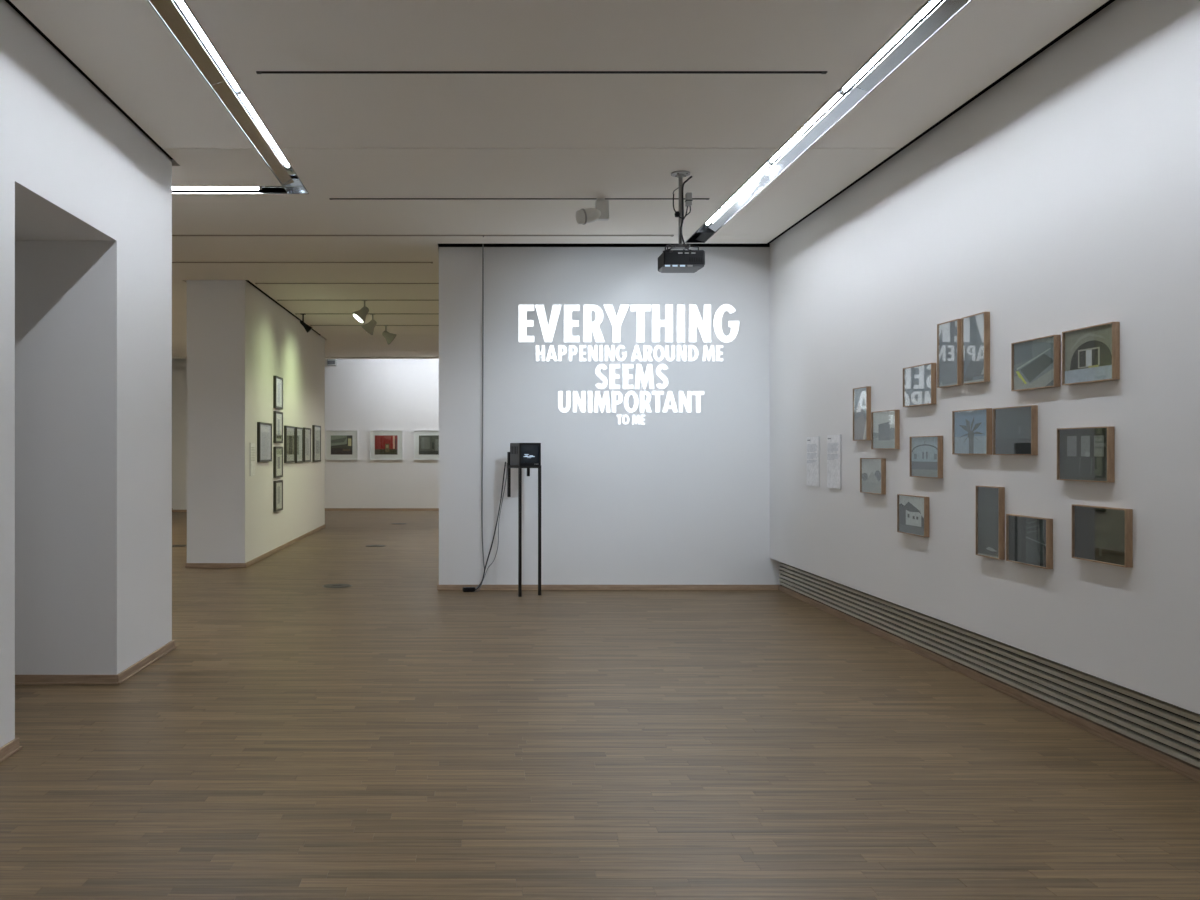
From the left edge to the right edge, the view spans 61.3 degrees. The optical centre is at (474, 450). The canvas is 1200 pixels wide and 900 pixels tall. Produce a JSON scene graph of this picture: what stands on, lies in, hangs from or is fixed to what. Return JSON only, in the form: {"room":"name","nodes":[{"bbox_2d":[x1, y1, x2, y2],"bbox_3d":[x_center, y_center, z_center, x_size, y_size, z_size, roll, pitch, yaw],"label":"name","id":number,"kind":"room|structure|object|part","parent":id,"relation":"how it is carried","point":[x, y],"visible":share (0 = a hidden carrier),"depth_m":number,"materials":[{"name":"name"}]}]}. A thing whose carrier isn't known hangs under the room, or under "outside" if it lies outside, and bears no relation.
{"room":"museum","nodes":[
{"label":"museum","id":0,"kind":"room"},
{"bbox_2d":[0,0,171,746],"bbox_3d":[-3.355,-0.357,2.310,2.090,3.714,10.620,0,0,0],"label":"wall","id":1,"kind":"structure","parent":0,"point":[86,195],"depth_m":6.45,"materials":[{"name":"paint"}]},
{"bbox_2d":[0,746,21,762],"bbox_3d":[-2.288,1.494,1.022,0.012,0.012,8.045,0,0,0],"label":"trim","id":2,"kind":"structure","parent":1,"relation":"attached to","point":[20,747],"depth_m":4.92,"materials":[{"name":"brown wood"}]},
{"bbox_2d":[15,682,117,683],"bbox_3d":[-3.347,1.494,6.428,2.106,0.012,0.012,0,0,0],"label":"trim","id":3,"kind":"structure","parent":1,"relation":"attached to","point":[15,682],"depth_m":6.42,"materials":[{"name":"brown wood"}]},
{"bbox_2d":[0,640,174,758],"bbox_3d":[-3.347,1.471,2.318,2.106,0.058,10.636,0,0,0],"label":"baseboard","id":4,"kind":"structure","parent":1,"relation":"attached to","point":[12,745],"depth_m":6.43,"materials":[{"name":"brown wood"}]},
{"bbox_2d":[118,646,175,683],"bbox_3d":[-2.288,1.494,7.031,0.012,0.012,1.218,0,0,0],"label":"trim","id":5,"kind":"structure","parent":1,"relation":"attached to","point":[172,648],"depth_m":6.94,"materials":[{"name":"brown wood"}]},
{"bbox_2d":[173,361,186,509],"bbox_3d":[-6.320,-0.360,24.900,2.240,3.720,0.600,0,0,0],"label":"wall pier","id":6,"kind":"object","parent":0,"point":[179,367],"visible":0.29,"depth_m":24.60,"materials":[{"name":"paint"}]},
{"bbox_2d":[187,280,324,562],"bbox_3d":[-3.335,-0.350,16.285,0.750,3.700,6.830,0,0,0],"label":"wall partition","id":7,"kind":"structure","parent":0,"point":[239,338],"depth_m":12.87,"materials":[{"name":"paint"}]},
{"bbox_2d":[250,443,254,475],"bbox_3d":[-2.952,0.110,13.270,0.015,0.440,0.280,0,0,0],"label":"board","id":8,"kind":"object","parent":7,"relation":"attached to","point":[252,445],"visible":1,"depth_m":13.24,"materials":[{"name":"white paper"}]},
{"bbox_2d":[185,524,325,567],"bbox_3d":[-3.335,1.471,16.277,0.782,0.058,6.846,0,0,0],"label":"baseboard","id":9,"kind":"structure","parent":7,"relation":"attached to","point":[187,565],"depth_m":13.00,"materials":[{"name":"brown wood"}]},
{"bbox_2d":[257,422,271,461],"bbox_3d":[-2.939,-0.122,13.983,0.039,0.543,0.803,0,0,0],"label":"framed picture","id":10,"kind":"object","parent":7,"relation":"attached to","point":[264,430],"visible":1,"depth_m":13.93,"materials":[{"name":"grey paper"}]},
{"bbox_2d":[260,424,270,459],"bbox_3d":[-2.933,-0.122,13.983,0.002,0.483,0.743,0,0,0],"label":"print","id":11,"kind":"object","parent":10,"relation":"attached to","point":[265,429],"depth_m":13.99},
{"bbox_2d":[273,376,282,409],"bbox_3d":[-2.939,-0.869,14.941,0.039,0.477,0.535,0,0,0],"label":"framed picture","id":12,"kind":"object","parent":7,"relation":"attached to","point":[277,381],"visible":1,"depth_m":14.85,"materials":[{"name":"grey paper"}]},
{"bbox_2d":[276,378,281,406],"bbox_3d":[-2.933,-0.869,14.941,0.002,0.417,0.475,0,0,0],"label":"print","id":13,"kind":"object","parent":12,"relation":"attached to","point":[278,380],"depth_m":14.93},
{"bbox_2d":[273,411,282,442],"bbox_3d":[-2.939,-0.352,14.941,0.039,0.470,0.535,0,0,0],"label":"framed picture","id":14,"kind":"object","parent":7,"relation":"attached to","point":[277,416],"visible":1,"depth_m":14.85,"materials":[{"name":"grey paper"}]},
{"bbox_2d":[276,413,281,440],"bbox_3d":[-2.933,-0.352,14.941,0.002,0.410,0.475,0,0,0],"label":"print","id":15,"kind":"object","parent":14,"relation":"attached to","point":[278,415],"depth_m":14.93},
{"bbox_2d":[273,480,282,511],"bbox_3d":[-2.939,0.668,14.941,0.039,0.455,0.535,0,0,0],"label":"framed picture","id":16,"kind":"object","parent":7,"relation":"attached to","point":[277,485],"visible":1,"depth_m":14.85,"materials":[{"name":"grey paper"}]},
{"bbox_2d":[276,482,281,509],"bbox_3d":[-2.933,0.668,14.941,0.002,0.395,0.475,0,0,0],"label":"print","id":17,"kind":"object","parent":16,"relation":"attached to","point":[278,484],"depth_m":14.93},
{"bbox_2d":[273,447,282,477],"bbox_3d":[-2.939,0.165,14.941,0.039,0.462,0.535,0,0,0],"label":"framed picture","id":18,"kind":"object","parent":7,"relation":"attached to","point":[277,451],"visible":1,"depth_m":14.85,"materials":[{"name":"grey"}]},
{"bbox_2d":[276,449,281,475],"bbox_3d":[-2.933,0.165,14.941,0.002,0.402,0.475,0,0,0],"label":"print","id":19,"kind":"object","parent":18,"relation":"attached to","point":[278,451],"depth_m":14.93},
{"bbox_2d":[284,426,294,462],"bbox_3d":[-2.939,-0.105,15.857,0.039,0.581,0.732,0,0,0],"label":"framed picture","id":20,"kind":"object","parent":7,"relation":"attached to","point":[289,431],"visible":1,"depth_m":15.80,"materials":[{"name":"grey paper"}]},
{"bbox_2d":[287,428,293,460],"bbox_3d":[-2.933,-0.105,15.857,0.002,0.521,0.672,0,0,0],"label":"print","id":21,"kind":"object","parent":20,"relation":"attached to","point":[290,431],"depth_m":15.89},
{"bbox_2d":[295,427,302,462],"bbox_3d":[-2.939,-0.098,16.691,0.039,0.591,0.572,0,0,0],"label":"framed picture","id":22,"kind":"object","parent":7,"relation":"attached to","point":[298,430],"visible":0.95,"depth_m":16.61,"materials":[{"name":"grey paper"}]},
{"bbox_2d":[297,429,301,460],"bbox_3d":[-2.933,-0.098,16.691,0.002,0.531,0.512,0,0,0],"label":"print","id":23,"kind":"object","parent":22,"relation":"attached to","point":[299,431],"depth_m":16.70},
{"bbox_2d":[303,428,310,461],"bbox_3d":[-2.939,-0.107,17.491,0.039,0.593,0.628,0,0,0],"label":"framed picture","id":24,"kind":"object","parent":7,"relation":"attached to","point":[306,431],"visible":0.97,"depth_m":17.42,"materials":[{"name":"grey paper"}]},
{"bbox_2d":[305,429,309,459],"bbox_3d":[-2.933,-0.107,17.491,0.002,0.533,0.568,0,0,0],"label":"print","id":25,"kind":"object","parent":24,"relation":"attached to","point":[307,431],"depth_m":17.50},
{"bbox_2d":[312,425,320,461],"bbox_3d":[-2.939,-0.136,18.577,0.039,0.673,0.768,0,0,0],"label":"framed picture","id":26,"kind":"object","parent":7,"relation":"attached to","point":[316,430],"visible":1,"depth_m":18.50,"materials":[{"name":"grey paper"}]},
{"bbox_2d":[315,427,319,459],"bbox_3d":[-2.933,-0.136,18.577,0.002,0.613,0.708,0,0,0],"label":"print","id":27,"kind":"object","parent":26,"relation":"attached to","point":[317,429],"depth_m":18.62},
{"bbox_2d":[172,359,438,507],"bbox_3d":[-2.500,-0.600,25.300,13.400,4.200,0.200,0,0,0],"label":"wall","id":28,"kind":"structure","parent":0,"point":[362,395],"depth_m":25.20,"materials":[{"name":"paint"}]},
{"bbox_2d":[172,508,438,511],"bbox_3d":[-2.500,1.471,24.892,13.200,0.058,0.616,0,0,0],"label":"baseboard","id":29,"kind":"structure","parent":28,"relation":"attached to","point":[326,509],"depth_m":25.19,"materials":[{"name":"brown wood"}]},
{"bbox_2d":[327,359,335,365],"bbox_3d":[-3.600,-2.225,25.118,0.220,0.170,0.164,0,0,0],"label":"wall box","id":30,"kind":"object","parent":28,"relation":"attached to","point":[330,362],"visible":0.95,"depth_m":25.04,"materials":[{"name":"grey plastic"}]},
{"bbox_2d":[325,430,357,459],"bbox_3d":[-3.358,-0.151,25.177,0.819,0.756,0.044,0,0,0],"label":"framed photo","id":31,"kind":"object","parent":28,"relation":"attached to","point":[339,444],"visible":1,"depth_m":25.17,"materials":[{"name":"white paper"}]},
{"bbox_2d":[331,435,351,454],"bbox_3d":[-3.358,-0.151,25.173,0.545,0.482,0.003,0,0,0],"label":"print","id":32,"kind":"object","parent":31,"relation":"attached to","point":[340,444],"depth_m":25.17},
{"bbox_2d":[369,430,402,459],"bbox_3d":[-2.236,-0.151,25.177,0.844,0.756,0.044,0,0,0],"label":"framed photo","id":33,"kind":"object","parent":28,"relation":"attached to","point":[383,444],"visible":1,"depth_m":25.17,"materials":[{"name":"white"}]},
{"bbox_2d":[375,435,396,454],"bbox_3d":[-2.236,-0.151,25.173,0.570,0.482,0.003,0,0,0],"label":"print","id":34,"kind":"object","parent":33,"relation":"attached to","point":[384,444],"depth_m":25.17},
{"bbox_2d":[413,430,438,459],"bbox_3d":[-1.134,-0.151,25.177,0.832,0.756,0.044,0,0,0],"label":"framed photo","id":35,"kind":"object","parent":28,"relation":"attached to","point":[425,442],"visible":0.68,"depth_m":25.17,"materials":[{"name":"white"}]},
{"bbox_2d":[419,435,438,454],"bbox_3d":[-1.134,-0.151,25.173,0.558,0.482,0.003,0,0,0],"label":"print","id":36,"kind":"object","parent":35,"relation":"attached to","point":[428,444],"depth_m":25.17},
{"bbox_2d":[5,0,1114,356],"bbox_3d":[-2.500,-2.520,11.100,13.400,0.660,28.600,0,0,0],"label":"ceiling","id":37,"kind":"structure","parent":0,"point":[342,135],"depth_m":6.63,"materials":[{"name":"grey paint"}]},
{"bbox_2d":[147,0,308,193],"bbox_3d":[-4.205,-2.238,5.002,5.591,0.104,7.004,0,0,0],"label":"recessed light","id":38,"kind":"object","parent":37,"relation":"in","point":[177,16],"visible":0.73,"depth_m":6.19,"materials":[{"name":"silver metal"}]},
{"bbox_3d":[-1.500,-2.219,8.498,0.183,0.055,0.004,0,0,0],"label":"plate","id":39,"kind":"part","parent":38,"relation":"part of","materials":[{"name":"silver metal"}]},
{"bbox_2d":[172,262,432,262],"bbox_3d":[-3.500,-2.183,11.590,6.024,0.013,0.036,0,0,0],"label":"ceiling track","id":40,"kind":"object","parent":37,"relation":"attached to","point":[172,262],"visible":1,"depth_m":11.58,"materials":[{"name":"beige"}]},
{"bbox_2d":[172,335,438,358],"bbox_3d":[-2.500,-2.430,23.390,13.200,0.540,0.060,0,0,0],"label":"trim","id":41,"kind":"structure","parent":37,"relation":"attached to","point":[320,335],"depth_m":23.36,"materials":[{"name":"white paint"}]},
{"bbox_3d":[-2.500,-2.215,22.545,13.200,0.050,1.598,0,0,0],"label":"panel","id":42,"kind":"part","parent":37,"relation":"part of","materials":[{"name":"white paint"}]},
{"bbox_3d":[-2.500,-2.215,21.015,13.200,0.050,1.438,0,0,0],"label":"panel","id":43,"kind":"part","parent":37,"relation":"part of","materials":[{"name":"white paint"}]},
{"bbox_3d":[-2.500,-2.215,19.565,13.200,0.050,1.438,0,0,0],"label":"panel","id":44,"kind":"part","parent":37,"relation":"part of","materials":[{"name":"white paint"}]},
{"bbox_3d":[-2.500,-2.215,18.115,13.200,0.050,1.438,0,0,0],"label":"panel","id":45,"kind":"part","parent":37,"relation":"part of","materials":[{"name":"white paint"}]},
{"bbox_3d":[-2.500,-2.215,16.665,13.200,0.050,1.438,0,0,0],"label":"panel","id":46,"kind":"part","parent":37,"relation":"part of","materials":[{"name":"white paint"}]},
{"bbox_3d":[-2.500,-2.215,15.215,13.200,0.050,1.438,0,0,0],"label":"panel","id":47,"kind":"part","parent":37,"relation":"part of","materials":[{"name":"white paint"}]},
{"bbox_3d":[-2.500,-2.215,13.765,13.200,0.050,1.438,0,0,0],"label":"panel","id":48,"kind":"part","parent":37,"relation":"part of","materials":[{"name":"white paint"}]},
{"bbox_3d":[-2.500,-2.215,12.315,13.200,0.050,1.438,0,0,0],"label":"panel","id":49,"kind":"part","parent":37,"relation":"part of","materials":[{"name":"white paint"}]},
{"bbox_2d":[255,283,438,283],"bbox_3d":[-0.425,-2.183,13.040,4.874,0.013,0.036,0,0,0],"label":"ceiling track","id":50,"kind":"object","parent":37,"relation":"attached to","point":[255,283],"visible":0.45,"depth_m":13.03,"materials":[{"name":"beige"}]},
{"bbox_2d":[277,300,438,300],"bbox_3d":[-1.175,-2.183,14.490,3.374,0.013,0.036,0,0,0],"label":"ceiling track","id":51,"kind":"object","parent":37,"relation":"attached to","point":[277,300],"visible":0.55,"depth_m":14.49,"materials":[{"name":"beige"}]},
{"bbox_2d":[352,300,368,323],"bbox_3d":[-1.658,-2.017,14.460,0.243,0.347,0.223,0,0,0],"label":"track spotlight","id":52,"kind":"object","parent":51,"relation":"attached to","point":[360,315],"visible":1,"depth_m":14.43,"materials":[{"name":"grey metal"}]},
{"bbox_2d":[310,325,438,325],"bbox_3d":[-1.175,-2.183,17.390,3.374,0.013,0.036,0,0,0],"label":"ceiling track","id":53,"kind":"object","parent":37,"relation":"attached to","point":[310,325],"visible":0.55,"depth_m":17.38,"materials":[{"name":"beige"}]},
{"bbox_2d":[382,325,395,344],"bbox_3d":[-1.489,-2.020,17.425,0.251,0.340,0.220,0,0,0],"label":"track spotlight","id":54,"kind":"object","parent":53,"relation":"attached to","point":[389,337],"visible":1,"depth_m":17.34,"materials":[{"name":"grey metal"}]},
{"bbox_2d":[172,235,673,236],"bbox_3d":[-0.700,-2.183,10.140,5.424,0.013,0.036,0,0,0],"label":"ceiling track","id":55,"kind":"object","parent":37,"relation":"attached to","point":[172,235],"visible":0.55,"depth_m":10.12,"materials":[{"name":"black metal"}]},
{"bbox_3d":[-3.009,-2.215,10.865,12.183,0.050,1.438,0,0,0],"label":"panel","id":56,"kind":"part","parent":37,"relation":"part of","materials":[{"name":"white paint"}]},
{"bbox_2d":[475,235,484,588],"bbox_3d":[0.047,-0.374,10.449,0.125,3.712,0.658,0,0,0],"label":"hanging cable","id":57,"kind":"object","parent":37,"relation":"hanging from","point":[483,235],"visible":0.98,"depth_m":10.76,"materials":[{"name":"grey plastic"}]},
{"bbox_2d":[329,198,708,199],"bbox_3d":[0.385,-2.212,8.680,3.294,0.056,0.028,0,0,0],"label":"track","id":58,"kind":"object","parent":37,"relation":"attached to","point":[329,198],"visible":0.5,"depth_m":8.67,"materials":[{"name":"black metal"}]},
{"bbox_2d":[576,198,608,224],"bbox_3d":[1.016,-2.074,8.648,0.288,0.233,0.149,0,0,0],"label":"track spotlight","id":59,"kind":"object","parent":58,"relation":"attached to","point":[600,212],"visible":1,"depth_m":8.64,"materials":[{"name":"white metal"}]},
{"bbox_3d":[-3.009,-2.215,8.688,12.183,0.050,2.893,0,0,0],"label":"panel","id":60,"kind":"part","parent":37,"relation":"part of","materials":[{"name":"white paint"}]},
{"bbox_2d":[256,71,826,73],"bbox_3d":[0.385,-2.212,5.780,3.294,0.056,0.028,0,0,0],"label":"track","id":61,"kind":"object","parent":37,"relation":"attached to","point":[257,72],"visible":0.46,"depth_m":5.79,"materials":[{"name":"black metal"}]},
{"bbox_3d":[0.409,-2.215,5.780,5.348,0.050,2.888,0,0,0],"label":"panel","id":62,"kind":"part","parent":37,"relation":"part of","materials":[{"name":"white paint"}]},
{"bbox_2d":[658,170,704,272],"bbox_3d":[1.617,-1.802,7.894,0.337,0.776,0.331,0,0,0],"label":"ceiling projector","id":63,"kind":"object","parent":37,"relation":"hanging from","point":[669,261],"visible":1,"depth_m":7.82,"materials":[{"name":"grey plastic"}]},
{"bbox_3d":[1.620,-2.175,7.880,0.150,0.030,0.150,0,0,0],"label":"ceiling plate","id":64,"kind":"part","parent":63,"relation":"part of","materials":[{"name":"grey plastic"}]},
{"bbox_2d":[685,0,971,242],"bbox_3d":[2.308,-2.238,6.010,0.211,0.104,9.020,0,0,0],"label":"recessed light","id":65,"kind":"object","parent":37,"relation":"in","point":[933,15],"visible":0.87,"depth_m":6.35,"materials":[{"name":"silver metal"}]},
{"bbox_3d":[2.308,-2.240,10.518,0.205,0.099,0.003,0,0,0],"label":"plate","id":66,"kind":"part","parent":65,"relation":"part of","materials":[{"name":"black plastic"}]},
{"bbox_3d":[2.308,-2.240,10.027,0.205,0.099,0.003,0,0,0],"label":"plate","id":67,"kind":"part","parent":65,"relation":"part of","materials":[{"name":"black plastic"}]},
{"bbox_3d":[-1.175,-2.183,15.940,3.374,0.013,0.036,0,0,0],"label":"ceiling track","id":68,"kind":"object","parent":37,"relation":"attached to","visible":0},
{"bbox_2d":[300,313,311,332],"bbox_3d":[-2.694,-2.038,15.954,0.199,0.304,0.113,0,0,0],"label":"track spotlight","id":69,"kind":"object","parent":68,"relation":"attached to","point":[308,328],"visible":1,"depth_m":15.92,"materials":[{"name":"black plastic"}]},
{"bbox_2d":[361,313,376,334],"bbox_3d":[-1.689,-2.017,15.954,0.245,0.347,0.223,0,0,0],"label":"track spotlight","id":70,"kind":"object","parent":68,"relation":"attached to","point":[369,327],"visible":1,"depth_m":15.89,"materials":[{"name":"grey metal"}]},
{"bbox_2d":[0,511,1199,899],"bbox_3d":[-2.475,1.530,11.100,15.048,0.060,28.600,0,0,0],"label":"floor","id":71,"kind":"structure","parent":0,"point":[390,734],"depth_m":4.83,"materials":[{"name":"brown wood"}]},
{"bbox_2d":[322,584,351,587],"bbox_3d":[-1.523,1.495,11.034,0.310,0.010,0.245,0,0,0],"label":"socket","id":72,"kind":"object","parent":71,"relation":"on","point":[327,585],"visible":1,"depth_m":11.03,"materials":[{"name":"grey metal"}]},
{"bbox_2d":[366,545,385,546],"bbox_3d":[-1.560,1.495,15.679,0.299,0.010,0.165,0,0,0],"label":"socket","id":73,"kind":"object","parent":71,"relation":"on","point":[366,545],"visible":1,"depth_m":15.76,"materials":[{"name":"grey metal"}]},
{"bbox_2d":[462,587,474,591],"bbox_3d":[-0.065,1.475,10.655,0.130,0.050,0.060,0,0,-12],"label":"power strip","id":74,"kind":"object","parent":71,"relation":"on","point":[464,589],"visible":1,"depth_m":10.63,"materials":[{"name":"black plastic"}]},
{"bbox_2d":[475,462,505,589],"bbox_3d":[0.179,0.800,10.675,0.356,1.372,0.174,0,0,16],"label":"cable","id":75,"kind":"object","parent":74,"relation":"attached to","point":[505,462],"visible":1,"depth_m":10.72,"materials":[{"name":"black plastic"}]},
{"bbox_2d":[507,452,540,596],"bbox_3d":[0.515,0.755,10.462,0.255,1.490,0.275,0,0,-25],"label":"monitor stand","id":76,"kind":"object","parent":71,"relation":"on","point":[509,466],"visible":0.87,"depth_m":10.38,"materials":[{"name":"black metal"}]},
{"bbox_2d":[474,471,506,591],"bbox_3d":[0.165,0.811,10.658,0.353,1.370,0.204,0,0,0],"label":"cable","id":77,"kind":"object","parent":76,"relation":"attached to","point":[506,471],"visible":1,"depth_m":10.72,"materials":[{"name":"grey plastic"}]},
{"bbox_3d":[0.358,0.247,10.527,0.025,0.474,0.025,0,0,-25],"label":"leg","id":78,"kind":"part","parent":76,"relation":"part of","materials":[{"name":"black metal"}]},
{"bbox_3d":[0.464,0.828,10.300,0.025,1.345,0.025,0,0,-25],"label":"leg","id":79,"kind":"part","parent":76,"relation":"part of","materials":[{"name":"black metal"}]},
{"bbox_3d":[0.515,0.166,10.462,0.255,0.022,0.275,0,0,-25],"label":"frame","id":80,"kind":"part","parent":76,"relation":"part of","materials":[{"name":"black metal"}]},
{"bbox_2d":[510,443,540,465],"bbox_3d":[0.525,0.034,10.439,0.243,0.235,0.239,0,0,-25],"label":"monitor","id":81,"kind":"object","parent":76,"relation":"on","point":[521,454],"visible":1,"depth_m":10.35,"materials":[{"name":"grey plastic"}]},
{"bbox_3d":[0.672,0.828,10.397,0.025,1.345,0.025,0,0,-25],"label":"leg","id":82,"kind":"part","parent":76,"relation":"part of","materials":[{"name":"black metal"}]},
{"bbox_2d":[439,247,791,585],"bbox_3d":[1.615,-0.350,10.965,4.010,3.701,0.350,0,0,0],"label":"wall","id":83,"kind":"structure","parent":0,"point":[672,498],"depth_m":10.79,"materials":[{"name":"paint"}]},
{"bbox_2d":[437,581,778,589],"bbox_3d":[1.442,1.471,10.957,3.696,0.058,0.366,0,0,0],"label":"baseboard","id":84,"kind":"structure","parent":83,"relation":"attached to","point":[439,587],"depth_m":10.77,"materials":[{"name":"brown wood"}]},
{"bbox_2d":[519,304,738,423],"bbox_3d":[1.661,-0.936,10.789,2.378,1.295,0.001,0,0,0],"label":"projected text","id":85,"kind":"object","parent":83,"relation":"attached to","point":[694,316],"visible":1,"depth_m":10.79,"materials":[{"name":"white"}]},
{"bbox_2d":[770,0,1199,713],"bbox_3d":[3.400,-0.541,3.895,0.440,3.394,13.790,0,0,0],"label":"wall","id":86,"kind":"structure","parent":0,"point":[1065,195],"depth_m":5.77,"materials":[{"name":"paint"}]},
{"bbox_2d":[807,436,819,486],"bbox_3d":[3.171,0.098,9.383,0.017,0.464,0.332,0,0,0],"label":"board","id":87,"kind":"object","parent":86,"relation":"attached to","point":[813,443],"visible":1,"depth_m":9.35,"materials":[{"name":"white paper"}]},
{"bbox_2d":[827,435,840,488],"bbox_3d":[3.171,0.093,8.836,0.016,0.473,0.324,0,0,0],"label":"board","id":88,"kind":"object","parent":86,"relation":"attached to","point":[833,441],"visible":1,"depth_m":8.81,"materials":[{"name":"white paper"}]},
{"bbox_2d":[853,386,870,440],"bbox_3d":[3.162,-0.302,8.176,0.035,0.433,0.296,0,0,0],"label":"framed photo","id":89,"kind":"object","parent":86,"relation":"attached to","point":[862,395],"visible":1,"depth_m":8.15,"materials":[{"name":"brown wood"}]},
{"bbox_2d":[854,388,865,439],"bbox_3d":[3.158,-0.302,8.176,0.003,0.421,0.283,0,0,0],"label":"print","id":90,"kind":"object","parent":89,"relation":"attached to","point":[859,393],"depth_m":8.19},
{"bbox_2d":[860,458,885,494],"bbox_3d":[3.162,0.197,7.953,0.035,0.280,0.430,0,0,0],"label":"framed photo","id":91,"kind":"object","parent":86,"relation":"attached to","point":[872,470],"visible":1,"depth_m":7.92,"materials":[{"name":"brown wood"}]},
{"bbox_2d":[862,459,880,493],"bbox_3d":[3.158,0.197,7.956,0.003,0.268,0.424,0,0,0],"label":"print","id":92,"kind":"object","parent":91,"relation":"attached to","point":[871,468],"depth_m":7.96},
{"bbox_2d":[871,410,899,448],"bbox_3d":[3.162,-0.161,7.710,0.035,0.296,0.448,0,0,0],"label":"framed photo","id":93,"kind":"object","parent":86,"relation":"attached to","point":[885,425],"visible":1,"depth_m":7.69,"materials":[{"name":"grey paper"}]},
{"bbox_2d":[897,494,928,536],"bbox_3d":[3.162,0.462,7.221,0.035,0.282,0.451,0,0,0],"label":"framed photo","id":94,"kind":"object","parent":86,"relation":"attached to","point":[912,510],"visible":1,"depth_m":7.20,"materials":[{"name":"grey paper"}]},
{"bbox_2d":[903,363,935,406],"bbox_3d":[3.162,-0.466,7.121,0.035,0.284,0.461,0,0,0],"label":"framed photo","id":95,"kind":"object","parent":86,"relation":"attached to","point":[919,381],"visible":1,"depth_m":7.10,"materials":[{"name":"brown wood"}]},
{"bbox_2d":[910,436,942,477],"bbox_3d":[3.162,0.041,7.013,0.035,0.289,0.442,0,0,0],"label":"framed photo","id":96,"kind":"object","parent":86,"relation":"attached to","point":[926,452],"visible":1,"depth_m":6.99,"materials":[{"name":"grey paper"}]},
{"bbox_2d":[937,319,960,387],"bbox_3d":[3.162,-0.645,6.660,0.035,0.433,0.290,0,0,0],"label":"framed photo","id":97,"kind":"object","parent":86,"relation":"attached to","point":[948,333],"visible":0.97,"depth_m":6.65,"materials":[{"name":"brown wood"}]},
{"bbox_2d":[952,408,991,454],"bbox_3d":[3.162,-0.120,6.366,0.035,0.285,0.445,0,0,0],"label":"framed photo","id":98,"kind":"object","parent":86,"relation":"attached to","point":[971,429],"visible":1,"depth_m":6.34,"materials":[{"name":"brown wood"}]},
{"bbox_2d":[961,312,989,384],"bbox_3d":[3.162,-0.644,6.319,0.035,0.431,0.292,0,0,0],"label":"framed photo","id":99,"kind":"object","parent":86,"relation":"attached to","point":[975,329],"visible":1,"depth_m":6.31,"materials":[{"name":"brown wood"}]},
{"bbox_2d":[964,313,983,382],"bbox_3d":[3.158,-0.644,6.319,0.003,0.419,0.280,0,0,0],"label":"print","id":100,"kind":"object","parent":99,"relation":"attached to","point":[973,324],"depth_m":6.32},
{"bbox_2d":[779,585,1199,782],"bbox_3d":[3.286,1.471,3.887,0.028,0.058,13.774,0,0,0],"label":"baseboard","id":101,"kind":"structure","parent":86,"relation":"attached to","point":[1186,769],"depth_m":5.90,"materials":[{"name":"brown wood"}]},
{"bbox_2d":[779,562,1199,767],"bbox_3d":[3.308,1.298,3.896,0.074,0.283,13.752,0,0,0],"label":"air vent","id":102,"kind":"object","parent":86,"relation":"in","point":[988,648],"visible":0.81,"depth_m":5.90,"materials":[{"name":"silver metal"}]},
{"bbox_2d":[976,486,1004,559],"bbox_3d":[3.162,0.435,6.140,0.035,0.435,0.280,0,0,0],"label":"framed photo","id":103,"kind":"object","parent":86,"relation":"attached to","point":[990,500],"visible":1,"depth_m":6.12,"materials":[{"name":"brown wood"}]},
{"bbox_2d":[978,487,997,557],"bbox_3d":[3.158,0.435,6.140,0.003,0.423,0.269,0,0,0],"label":"print","id":104,"kind":"object","parent":103,"relation":"attached to","point":[987,496],"depth_m":6.15},
{"bbox_2d":[993,405,1037,454],"bbox_3d":[3.162,-0.117,5.860,0.035,0.283,0.422,0,0,0],"label":"framed photo","id":105,"kind":"object","parent":86,"relation":"attached to","point":[1015,429],"visible":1,"depth_m":5.83,"materials":[{"name":"brown wood"}]},
{"bbox_2d":[1006,514,1052,568],"bbox_3d":[3.162,0.511,5.711,0.035,0.276,0.420,0,0,0],"label":"framed photo","id":106,"kind":"object","parent":86,"relation":"attached to","point":[1029,539],"visible":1,"depth_m":5.68,"materials":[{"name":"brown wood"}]},
{"bbox_2d":[1011,335,1060,390],"bbox_3d":[3.162,-0.491,5.645,0.035,0.281,0.434,0,0,0],"label":"framed photo","id":107,"kind":"object","parent":86,"relation":"attached to","point":[1035,363],"visible":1,"depth_m":5.62,"materials":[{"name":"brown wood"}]},
{"bbox_2d":[1057,426,1114,482],"bbox_3d":[3.162,0.017,5.187,0.035,0.279,0.435,0,0,0],"label":"framed photo","id":108,"kind":"object","parent":86,"relation":"attached to","point":[1087,454],"visible":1,"depth_m":5.16,"materials":[{"name":"brown wood"}]},
{"bbox_2d":[1062,322,1119,384],"bbox_3d":[3.162,-0.495,5.144,0.035,0.286,0.425,0,0,0],"label":"framed photo","id":109,"kind":"object","parent":86,"relation":"attached to","point":[1091,354],"visible":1,"depth_m":5.12,"materials":[{"name":"brown wood"}]},
{"bbox_2d":[1072,504,1132,566],"bbox_3d":[3.162,0.422,5.051,0.035,0.281,0.437,0,0,0],"label":"framed photo","id":110,"kind":"object","parent":86,"relation":"attached to","point":[1100,534],"visible":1,"depth_m":5.02,"materials":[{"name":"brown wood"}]},
{"bbox_2d":[792,566,1199,759],"bbox_3d":[3.520,1.328,3.895,0.200,0.344,13.790,0,0,0],"label":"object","id":111,"kind":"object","parent":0,"point":[792,566],"depth_m":6.08,"materials":[{"name":"black"}]}
]}

